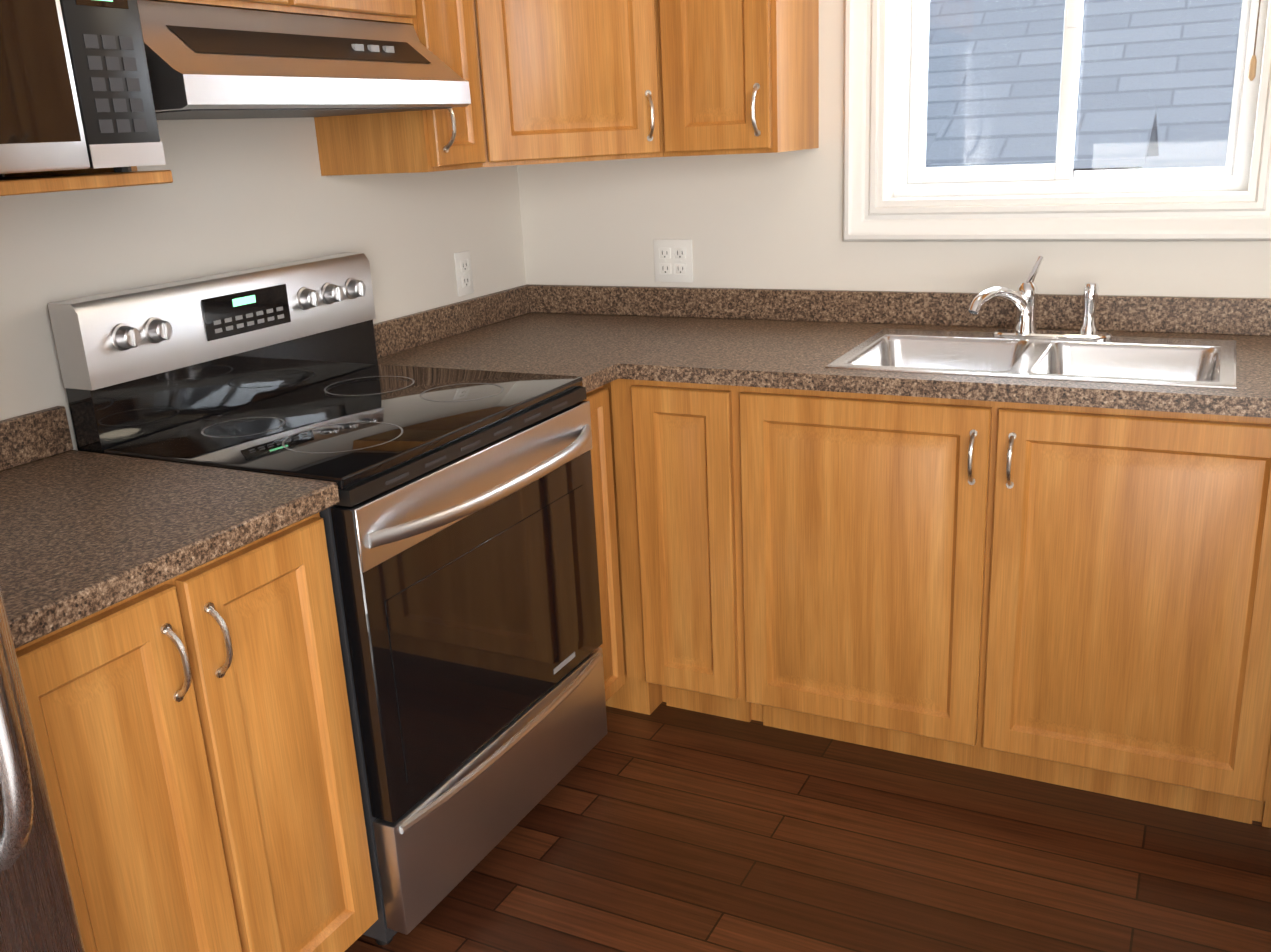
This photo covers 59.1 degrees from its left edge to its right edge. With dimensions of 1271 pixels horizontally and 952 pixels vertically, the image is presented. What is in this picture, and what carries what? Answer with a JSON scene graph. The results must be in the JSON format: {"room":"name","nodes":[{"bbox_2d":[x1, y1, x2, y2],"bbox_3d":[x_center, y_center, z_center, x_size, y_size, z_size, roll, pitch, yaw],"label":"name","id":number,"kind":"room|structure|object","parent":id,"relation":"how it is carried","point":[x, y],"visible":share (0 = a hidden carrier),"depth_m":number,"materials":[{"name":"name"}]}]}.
{"room":"kitchen","nodes":[
{"label":"kitchen","id":0,"kind":"room"},
{"bbox_2d":[0,117,525,450],"bbox_3d":[-1.534,-0.036,1.176,0.150,2.360,5.380,6,19,26],"label":"wall","id":1,"kind":"structure","parent":0,"point":[241,194],"depth_m":2.31,"materials":[{"name":"white paint"}]},
{"bbox_2d":[145,0,431,31],"bbox_3d":[-0.757,-1.039,1.992,0.319,0.420,0.739,6,19,26],"label":"upper cabinet","id":2,"kind":"object","parent":1,"relation":"attached to","point":[417,13],"depth_m":2.12,"materials":[{"name":"brown wood"}]},
{"bbox_2d":[0,0,173,195],"bbox_3d":[-1.032,-0.717,1.459,0.363,0.695,0.610,6,19,26],"label":"shelf","id":3,"kind":"object","parent":2,"relation":"attached to","point":[68,180],"depth_m":1.63,"materials":[{"name":"brown wood"}]},
{"bbox_2d":[0,0,165,176],"bbox_3d":[-0.992,-0.531,1.499,0.377,0.272,0.520,6,19,26],"label":"microwave","id":4,"kind":"object","parent":3,"relation":"on","point":[75,89],"visible":1,"depth_m":1.53,"materials":[{"name":"silver plastic"}]},
{"bbox_2d":[137,0,470,119],"bbox_3d":[-0.695,-0.750,2.055,0.423,0.168,0.734,6,19,26],"label":"range hood","id":5,"kind":"object","parent":1,"relation":"attached to","point":[206,62],"visible":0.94,"depth_m":1.91,"materials":[{"name":"silver metal"}]},
{"bbox_2d":[314,0,491,175],"bbox_3d":[-0.537,-1.032,2.435,0.319,0.715,0.204,6,19,26],"label":"upper cabinet","id":6,"kind":"object","parent":1,"relation":"attached to","point":[455,138],"depth_m":2.43,"materials":[{"name":"brown wood"}]},
{"bbox_2d":[454,250,473,296],"bbox_3d":[-0.463,-0.548,3.033,0.008,0.116,0.070,6,19,26],"label":"electrical outlet","id":7,"kind":"object","parent":1,"relation":"attached to","point":[463,269],"visible":1,"depth_m":3.03,"materials":[{"name":"white plastic"}]},
{"bbox_2d":[476,0,663,166],"bbox_3d":[-0.157,-1.110,2.502,0.305,0.769,0.305,6,19,26],"label":"upper cabinet","id":8,"kind":"object","parent":1,"relation":"attached to","point":[557,81],"depth_m":2.56,"materials":[{"name":"brown wood"}]},
{"bbox_2d":[344,702,1270,951],"bbox_3d":[0.785,1.396,0.328,5.300,0.100,5.530,6,19,26],"label":"floor","id":9,"kind":"structure","parent":0,"point":[662,827],"depth_m":2.24,"materials":[{"name":"brown wood"}]},
{"bbox_2d":[0,586,84,951],"bbox_3d":[-1.090,0.332,0.991,0.813,1.722,0.760,6,19,26],"label":"fridge","id":10,"kind":"object","parent":9,"relation":"on","point":[37,911],"visible":1,"depth_m":1.16,"materials":[{"name":"grey metal"}]},
{"bbox_2d":[15,513,377,951],"bbox_3d":[-0.851,0.521,1.766,0.640,0.884,0.589,6,19,26],"label":"base cabinet","id":11,"kind":"object","parent":9,"relation":"on","point":[192,728],"visible":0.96,"depth_m":1.60,"materials":[{"name":"brown wood"}]},
{"bbox_2d":[0,406,339,648],"bbox_3d":[-0.878,0.042,1.622,0.633,0.115,0.592,6,19,26],"label":"countertop","id":12,"kind":"structure","parent":11,"relation":"on","point":[83,534],"depth_m":1.62,"materials":[{"name":"stone"}]},
{"bbox_2d":[47,253,606,944],"bbox_3d":[-0.502,0.191,2.273,0.703,1.182,0.760,6,19,26],"label":"stove","id":13,"kind":"object","parent":9,"relation":"on","point":[461,535],"visible":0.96,"depth_m":2.09,"materials":[{"name":"grey metal"}]},
{"bbox_2d":[583,386,624,700],"bbox_3d":[-0.345,0.193,2.747,0.608,0.884,0.173,6,19,26],"label":"base cabinet","id":14,"kind":"object","parent":9,"relation":"on","point":[611,646],"visible":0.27,"depth_m":2.62,"materials":[{"name":"brown wood"}]},
{"bbox_2d":[603,379,662,714],"bbox_3d":[-0.145,0.078,3.090,0.638,0.884,0.587,6,19,26],"label":"base cabinet","id":15,"kind":"object","parent":9,"relation":"on","point":[636,692],"visible":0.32,"depth_m":2.72,"materials":[{"name":"brown wood"}]},
{"bbox_2d":[373,285,617,392],"bbox_3d":[-0.223,-0.368,2.848,0.633,0.115,0.776,6,19,26],"label":"countertop","id":16,"kind":"structure","parent":15,"relation":"on","point":[394,337],"depth_m":2.77,"materials":[{"name":"stone"}]},
{"bbox_2d":[629,379,758,721],"bbox_3d":[0.253,0.122,2.880,0.265,0.884,0.608,6,19,26],"label":"base cabinet","id":17,"kind":"object","parent":9,"relation":"on","point":[685,455],"visible":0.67,"depth_m":2.61,"materials":[{"name":"brown wood"}]},
{"bbox_2d":[737,386,1270,823],"bbox_3d":[0.853,0.190,2.562,1.100,0.884,0.640,6,19,26],"label":"base cabinet","id":18,"kind":"object","parent":9,"relation":"on","point":[1077,597],"visible":0.98,"depth_m":2.29,"materials":[{"name":"brown wood"}]},
{"bbox_2d":[400,284,1270,417],"bbox_3d":[0.881,-0.284,2.394,3.018,0.115,0.633,6,19,26],"label":"countertop","id":19,"kind":"structure","parent":18,"relation":"on","point":[786,339],"depth_m":2.64,"materials":[{"name":"stone"}]},
{"bbox_2d":[825,329,1236,388],"bbox_3d":[0.851,-0.180,2.413,0.770,0.174,0.460,6,19,26],"label":"sink","id":20,"kind":"object","parent":19,"relation":"in","point":[1177,362],"visible":0.27,"depth_m":2.46,"materials":[{"name":"silver metal"}]},
{"bbox_2d":[968,256,1111,340],"bbox_3d":[0.894,-0.381,2.459,0.280,0.178,0.220,6,19,26],"label":"faucet","id":21,"kind":"object","parent":19,"relation":"on","point":[1023,298],"visible":1,"depth_m":2.51,"materials":[{"name":"silver metal"}]},
{"bbox_2d":[1262,792,1270,827],"bbox_3d":[1.495,0.256,2.242,0.340,0.884,0.640,6,19,26],"label":"base cabinet","id":22,"kind":"object","parent":9,"relation":"on","point":[1266,819],"visible":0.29,"depth_m":2.28,"materials":[{"name":"brown wood"}]},
{"bbox_2d":[517,0,1270,297],"bbox_3d":[1.935,-0.535,2.229,5.000,2.360,0.180,6,19,26],"label":"wall","id":23,"kind":"structure","parent":0,"point":[761,221],"depth_m":2.90,"materials":[{"name":"white paint"}]},
{"bbox_2d":[653,239,692,281],"bbox_3d":[0.103,-0.591,3.077,0.116,0.116,0.008,6,19,26],"label":"electrical outlet","id":24,"kind":"object","parent":23,"relation":"attached to","point":[673,260],"visible":1,"depth_m":3.07,"materials":[{"name":"white plastic"}]},
{"bbox_2d":[660,0,818,156],"bbox_3d":[0.240,-1.164,2.627,0.289,0.779,0.319,6,19,26],"label":"upper cabinet","id":25,"kind":"object","parent":23,"relation":"attached to","point":[737,76],"depth_m":2.57,"materials":[{"name":"brown wood"}]},
{"bbox_2d":[843,0,1270,241],"bbox_3d":[0.985,-1.043,2.548,0.995,0.985,0.203,6,19,26],"label":"window unit","id":26,"kind":"structure","parent":23,"relation":"in","point":[914,177],"depth_m":2.66,"materials":[{"name":"white plastic"}]},
{"bbox_2d":[1248,0,1260,80],"bbox_3d":[0.917,-1.140,2.404,0.850,0.600,0.054,6,19,26],"label":"window blind","id":27,"kind":"object","parent":26,"relation":"attached to","point":[1252,70],"visible":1,"depth_m":2.31,"materials":[{"name":"brown"}]},
{"label":"outside","id":28,"kind":"structure","parent":0,"visible":0},
{"bbox_3d":[13.546,-5.213,30.113,80.000,0.200,59.500,6,19,26],"label":"ground","id":29,"kind":"structure","parent":28,"visible":0},
{"bbox_2d":[925,105,1158,177],"bbox_3d":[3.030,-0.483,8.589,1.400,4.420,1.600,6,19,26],"label":"shed","id":30,"kind":"object","parent":29,"relation":"on","point":[991,146],"depth_m":7.61,"materials":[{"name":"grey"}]},
{"bbox_2d":[926,0,1241,168],"bbox_3d":[9.245,-2.664,10.745,14.950,6.720,8.400,6,19,26],"label":"house","id":31,"kind":"structure","parent":29,"relation":"on","point":[1137,75],"depth_m":10.10,"materials":[{"name":"grey"}]}
]}

